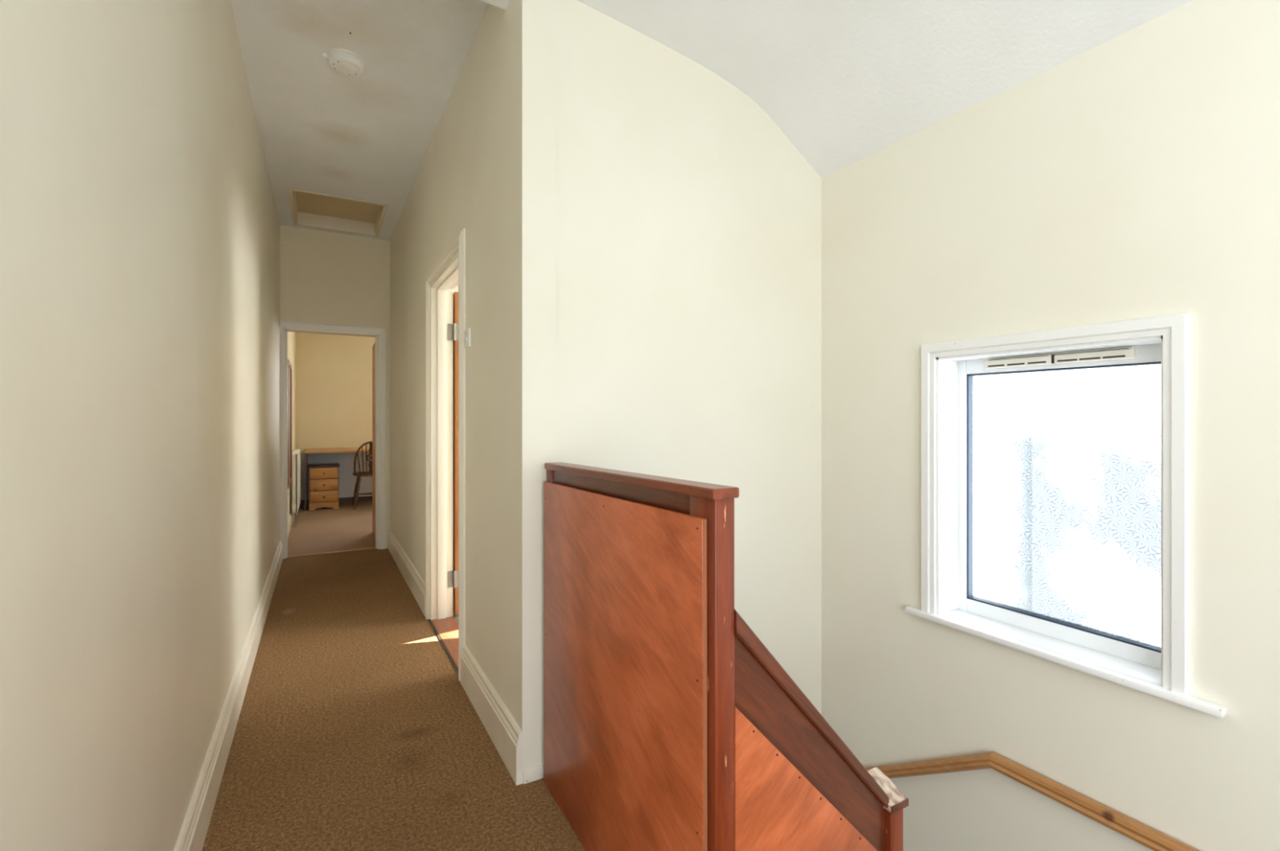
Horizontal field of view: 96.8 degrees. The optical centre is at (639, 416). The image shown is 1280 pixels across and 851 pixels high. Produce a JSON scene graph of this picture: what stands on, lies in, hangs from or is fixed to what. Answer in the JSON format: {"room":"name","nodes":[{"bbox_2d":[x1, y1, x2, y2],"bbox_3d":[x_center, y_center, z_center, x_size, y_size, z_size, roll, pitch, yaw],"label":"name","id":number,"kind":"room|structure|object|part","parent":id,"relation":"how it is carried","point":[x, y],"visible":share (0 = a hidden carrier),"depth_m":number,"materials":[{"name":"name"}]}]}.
{"room":"stair landing","nodes":[
{"label":"stair landing","id":0,"kind":"room"},
{"bbox_2d":[0,0,296,850],"bbox_3d":[-2.117,-0.205,2.998,0.140,3.350,11.300,0,0,-29],"label":"wall","id":1,"kind":"structure","parent":0,"point":[140,225],"depth_m":1.06,"materials":[{"name":"beige paint"}]},
{"bbox_2d":[173,541,282,850],"bbox_3d":[-1.535,1.137,2.121,0.020,0.165,6.300,0,0,-29],"label":"baseboard","id":2,"kind":"structure","parent":1,"relation":"attached to","point":[192,837],"depth_m":1.98,"materials":[{"name":"white paint"}]},
{"bbox_2d":[287,359,292,489],"bbox_3d":[-3.591,0.070,5.811,0.030,1.260,0.750,0,0,-29],"label":"board","id":3,"kind":"object","parent":1,"relation":"attached to","point":[289,365],"visible":0.75,"depth_m":5.89,"materials":[{"name":"brown wood"}]},
{"bbox_2d":[287,511,293,539],"bbox_3d":[-3.927,1.150,6.397,0.016,0.140,3.260,0,0,-29],"label":"baseboard","id":4,"kind":"structure","parent":1,"relation":"attached to","point":[290,521],"depth_m":6.08,"materials":[{"name":"white paint"}]},
{"bbox_2d":[290,449,300,527],"bbox_3d":[-4.093,0.818,6.754,0.074,0.804,1.135,0,0,-29],"label":"radiator","id":5,"kind":"object","parent":1,"relation":"attached to","point":[295,483],"visible":0.98,"depth_m":6.33,"materials":[{"name":"white metal"}]},
{"bbox_3d":[-4.086,0.755,6.801,0.012,0.670,1.060,0,0,-29],"label":"panel","id":6,"kind":"part","parent":5,"relation":"part of","materials":[{"name":"white metal"}]},
{"bbox_2d":[280,225,390,548],"bbox_3d":[-2.719,-0.230,5.136,1.175,3.300,0.120,0,0,-29],"label":"wall","id":7,"kind":"structure","parent":0,"point":[326,277],"depth_m":5.07,"materials":[{"name":"beige paint"}]},
{"bbox_2d":[287,547,375,557],"bbox_3d":[-2.760,1.218,5.110,0.729,0.007,0.025,0,0,-29],"label":"trim","id":8,"kind":"structure","parent":7,"relation":"attached to","point":[369,548],"depth_m":5.10,"materials":[{"name":"brown wood"}]},
{"bbox_2d":[280,320,386,559],"bbox_3d":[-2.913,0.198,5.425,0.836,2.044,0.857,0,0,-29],"label":"door frame","id":9,"kind":"structure","parent":7,"relation":"in","point":[380,347],"depth_m":5.23,"materials":[{"name":"white paint"}]},
{"bbox_2d":[296,332,375,500],"bbox_3d":[-3.254,-0.030,8.738,3.755,2.900,0.170,0,0,-29],"label":"wall","id":10,"kind":"structure","parent":0,"point":[334,372],"depth_m":8.03,"materials":[{"name":"beige paint"}]},
{"bbox_2d":[299,496,372,505],"bbox_3d":[-3.213,1.185,8.655,3.465,0.070,0.015,0,0,-29],"label":"baseboard","id":11,"kind":"structure","parent":10,"relation":"attached to","point":[348,500],"depth_m":8.12,"materials":[{"name":"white wood"}]},
{"bbox_2d":[230,0,488,240],"bbox_3d":[-1.789,-1.760,3.514,1.135,0.240,3.820,0,0,-29],"label":"ceiling","id":12,"kind":"structure","parent":0,"point":[367,136],"depth_m":2.84,"materials":[{"name":"white paint"}]},
{"bbox_2d":[288,188,387,236],"bbox_3d":[-2.450,-1.738,4.619,0.660,0.204,0.875,0,0,-29],"label":"hatch","id":13,"kind":"object","parent":12,"relation":"attached to","point":[308,209],"visible":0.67,"depth_m":4.83,"materials":[{"name":"beige paint"}]},
{"bbox_2d":[322,48,364,75],"bbox_3d":[-1.347,-1.619,2.604,0.152,0.055,0.152,0,0,25],"label":"smoke detector","id":14,"kind":"object","parent":12,"relation":"attached to","point":[344,61],"visible":1,"depth_m":2.57,"materials":[{"name":"white plastic"}]},
{"bbox_2d":[201,501,586,850],"bbox_3d":[-0.299,1.345,4.071,4.350,0.250,11.200,0,0,-29],"label":"floor","id":15,"kind":"structure","parent":0,"point":[357,730],"depth_m":2.17,"materials":[{"name":"brown carpet"}]},
{"bbox_2d":[307,463,339,511],"bbox_3d":[-4.244,0.932,7.637,0.370,0.575,0.456,0,0,-29],"label":"drawer unit","id":16,"kind":"object","parent":15,"relation":"on","point":[323,477],"visible":1,"depth_m":7.47,"materials":[{"name":"brown wood"}]},
{"bbox_3d":[-4.157,0.742,7.481,0.318,0.139,0.034,0,0,-29],"label":"drawer","id":17,"kind":"part","parent":16,"relation":"part of","materials":[{"name":"orange wood"}]},
{"bbox_3d":[-4.157,0.894,7.481,0.318,0.138,0.034,0,0,-29],"label":"drawer","id":18,"kind":"part","parent":16,"relation":"part of","materials":[{"name":"orange wood"}]},
{"bbox_3d":[-4.157,1.048,7.481,0.318,0.143,0.034,0,0,-29],"label":"drawer","id":19,"kind":"part","parent":16,"relation":"part of","materials":[{"name":"orange wood"}]},
{"bbox_2d":[303,447,372,511],"bbox_3d":[-3.342,0.831,8.230,2.605,0.778,0.629,0,0,-29],"label":"desk","id":20,"kind":"object","parent":15,"relation":"on","point":[344,457],"visible":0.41,"depth_m":8.07,"materials":[{"name":"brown wood"}]},
{"bbox_3d":[-4.470,0.848,7.608,0.025,0.745,0.585,0,0,-29],"label":"panel","id":21,"kind":"part","parent":20,"relation":"part of","materials":[{"name":"brown wood"}]},
{"bbox_3d":[-3.568,0.945,8.457,2.378,0.410,0.011,0,0,-29],"label":"panel","id":22,"kind":"part","parent":20,"relation":"part of","materials":[{"name":"grey paint"}]},
{"bbox_3d":[-3.557,0.620,8.437,2.378,0.240,0.020,0,0,-29],"label":"panel","id":23,"kind":"part","parent":20,"relation":"part of","materials":[{"name":"grey paint"}]},
{"bbox_2d":[352,441,372,510],"bbox_3d":[-3.657,0.772,7.702,0.418,0.900,0.486,0,0,-29],"label":"chair","id":24,"kind":"object","parent":15,"relation":"on","point":[359,474],"visible":0.58,"depth_m":7.53,"materials":[{"name":"brown wood"}]},
{"bbox_3d":[-3.892,1.002,7.796,0.121,0.440,0.041,0,0,15],"label":"leg","id":25,"kind":"part","parent":24,"relation":"part of","materials":[{"name":"brown wood"}]},
{"bbox_3d":[-3.741,1.002,7.527,0.041,0.440,0.121,0,0,17],"label":"leg","id":26,"kind":"part","parent":24,"relation":"part of","materials":[{"name":"brown wood"}]},
{"bbox_3d":[-3.678,0.775,7.739,0.418,0.033,0.400,0,0,-29],"label":"seat","id":27,"kind":"part","parent":24,"relation":"part of","materials":[{"name":"brown wood"}]},
{"bbox_2d":[543,462,738,850],"bbox_3d":[-0.072,1.128,1.510,0.062,1.984,0.970,0,0,-29],"label":"balustrade","id":28,"kind":"object","parent":15,"relation":"on","point":[639,568],"visible":0.96,"depth_m":1.33,"materials":[{"name":"brown wood"}]},
{"bbox_3d":[-0.291,0.721,1.918,0.037,1.098,0.043,0,0,-29],"label":"wall post","id":29,"kind":"part","parent":28,"relation":"part of","materials":[{"name":"brown wood"}]},
{"bbox_3d":[-0.080,0.389,1.538,0.022,0.462,0.827,0,0,-29],"label":"rail","id":30,"kind":"part","parent":28,"relation":"part of","materials":[{"name":"brown wood"}]},
{"bbox_3d":[-0.062,0.154,1.493,0.062,0.036,0.932,0,0,-29],"label":"cap rail","id":31,"kind":"part","parent":28,"relation":"part of","materials":[{"name":"brown wood"}]},
{"bbox_3d":[0.143,1.138,1.139,0.047,1.964,0.088,0,0,-29],"label":"newel post","id":32,"kind":"part","parent":28,"relation":"part of","materials":[{"name":"brown wood"}]},
{"bbox_2d":[431,617,458,669],"bbox_3d":[-0.992,1.219,3.074,0.135,0.010,0.865,0,0,-29],"label":"floor","id":33,"kind":"structure","parent":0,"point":[447,628],"depth_m":3.18,"materials":[{"name":"brown wood"}]},
{"bbox_2d":[453,284,458,293],"bbox_3d":[-0.789,-0.055,6.095,3.130,2.950,0.090,0,0,-29],"label":"wall","id":34,"kind":"structure","parent":0,"point":[456,289],"depth_m":5.50,"materials":[{"name":"beige paint"}]},
{"bbox_2d":[390,0,557,783],"bbox_3d":[-1.333,-0.230,3.671,0.125,3.300,4.031,0,0,-30],"label":"wall","id":35,"kind":"structure","parent":0,"point":[488,169],"depth_m":2.14,"materials":[{"name":"beige paint"}]},
{"bbox_2d":[387,529,425,617],"bbox_3d":[-1.819,1.133,4.377,0.020,0.175,2.084,0,0,-30],"label":"baseboard","id":36,"kind":"structure","parent":35,"relation":"attached to","point":[412,578],"depth_m":4.11,"materials":[{"name":"white paint"}]},
{"bbox_2d":[427,619,458,675],"bbox_3d":[-1.053,1.218,3.040,0.012,0.005,0.865,0,0,-30],"label":"trim","id":37,"kind":"structure","parent":35,"relation":"attached to","point":[429,620],"depth_m":3.00,"materials":[{"name":"brown wood"}]},
{"bbox_2d":[425,227,465,682],"bbox_3d":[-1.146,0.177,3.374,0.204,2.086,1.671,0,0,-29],"label":"door frame","id":38,"kind":"structure","parent":35,"relation":"in","point":[445,309],"depth_m":3.41,"materials":[{"name":"white paint"}]},
{"bbox_2d":[464,328,471,348],"bbox_3d":[-0.776,-0.352,2.548,0.017,0.084,0.085,0,0,-29],"label":"light switch","id":39,"kind":"object","parent":35,"relation":"attached to","point":[468,331],"visible":1,"depth_m":2.53,"materials":[{"name":"white plastic"}]},
{"bbox_2d":[461,644,522,786],"bbox_3d":[-0.605,1.133,2.244,0.020,0.175,0.829,0,0,-30],"label":"baseboard","id":40,"kind":"structure","parent":35,"relation":"attached to","point":[506,735],"depth_m":2.12,"materials":[{"name":"white paint"}]},
{"bbox_2d":[557,0,821,714],"bbox_3d":[0.245,1.020,2.314,1.446,5.800,0.120,0,0,-29],"label":"wall","id":41,"kind":"structure","parent":0,"point":[689,222],"depth_m":2.23,"materials":[{"name":"beige paint"}]},
{"bbox_2d":[523,764,543,784],"bbox_3d":[-0.352,1.198,1.907,0.082,0.045,0.008,0,0,-29],"label":"baseboard","id":42,"kind":"structure","parent":41,"relation":"attached to","point":[536,773],"depth_m":1.90,"materials":[{"name":"white paint"}]},
{"bbox_2d":[480,0,1192,177],"bbox_3d":[0.682,-1.450,0.456,2.465,0.860,3.930,0,0,-29],"label":"ceiling","id":43,"kind":"structure","parent":0,"point":[845,82],"depth_m":1.98,"materials":[{"name":"white paint"}]},
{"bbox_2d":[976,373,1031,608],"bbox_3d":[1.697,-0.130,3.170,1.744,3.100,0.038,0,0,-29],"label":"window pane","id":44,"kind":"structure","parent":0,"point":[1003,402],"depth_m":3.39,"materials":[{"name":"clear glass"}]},
{"bbox_2d":[821,0,1279,850],"bbox_3d":[1.765,1.020,1.021,0.234,5.800,3.860,0,0,-29],"label":"wall","id":45,"kind":"structure","parent":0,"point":[1135,175],"depth_m":1.71,"materials":[{"name":"beige paint"}]},
{"bbox_3d":[0.983,1.385,2.218,0.036,0.539,0.757,0,0,-29],"label":"sloping rail","id":46,"kind":"part","parent":45,"relation":"part of","materials":[{"name":"brown wood"}]},
{"bbox_3d":[1.430,1.368,1.427,0.045,0.572,2.575,0,0,-29],"label":"wall handrail","id":47,"kind":"part","parent":45,"relation":"part of","materials":[{"name":"brown wood"}]},
{"bbox_2d":[905,313,1227,718],"bbox_3d":[1.315,0.237,1.830,0.229,1.009,0.872,0,0,-29],"label":"window","id":48,"kind":"structure","parent":45,"relation":"attached to","point":[1153,530],"depth_m":1.81,"materials":[{"name":"white plastic"}]},
{"bbox_3d":[1.380,0.263,1.876,0.070,0.959,0.647,0,0,-29],"label":"frame","id":49,"kind":"part","parent":48,"relation":"part of","materials":[{"name":"white plastic"}]},
{"bbox_2d":[985,346,1136,368],"bbox_3d":[1.343,-0.189,1.849,0.021,0.034,0.427,0,0,-29],"label":"vent","id":50,"kind":"object","parent":48,"relation":"attached to","point":[1106,356],"depth_m":1.81,"materials":[{"name":"grey plastic"}]},
{"bbox_3d":[1.285,0.731,1.813,0.161,0.022,0.872,0,0,-29],"label":"sill","id":51,"kind":"part","parent":48,"relation":"part of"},
{"bbox_3d":[1.373,0.259,1.872,0.006,0.829,0.571,0,0,-29],"label":"pane","id":52,"kind":"part","parent":48,"relation":"part of","materials":[{"name":"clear glass"}]},
{"bbox_3d":[1.611,1.125,1.094,0.036,0.085,1.818,0,0,-29],"label":"level rail","id":53,"kind":"part","parent":45,"relation":"part of","materials":[{"name":"brown wood"}]},
{"bbox_3d":[0.934,2.220,1.112,1.316,1.600,2.530,0,0,-29],"label":"floor","id":54,"kind":"structure","parent":0,"visible":0},
{"bbox_2d":[734,609,908,850],"bbox_3d":[0.392,1.448,1.261,0.506,2.144,0.092,0,0,-29],"label":"balustrade","id":55,"kind":"object","parent":54,"relation":"on","point":[798,787],"visible":0.98,"depth_m":1.19,"materials":[{"name":"brown wood"}]},
{"bbox_3d":[0.381,1.114,1.224,0.451,1.093,0.009,0,0,-29],"label":"board panel","id":56,"kind":"part","parent":55,"relation":"part of","materials":[{"name":"orange wood"}]},
{"bbox_3d":[0.585,1.719,1.371,0.047,1.602,0.078,0,0,-29],"label":"newel post","id":57,"kind":"part","parent":55,"relation":"part of","materials":[{"name":"brown wood"}]},
{"bbox_3d":[0.609,0.912,1.331,0.061,0.018,0.003,0,0,-29],"label":"cap moulding","id":58,"kind":"part","parent":55,"relation":"part of","materials":[{"name":"brown wood"}]}
]}

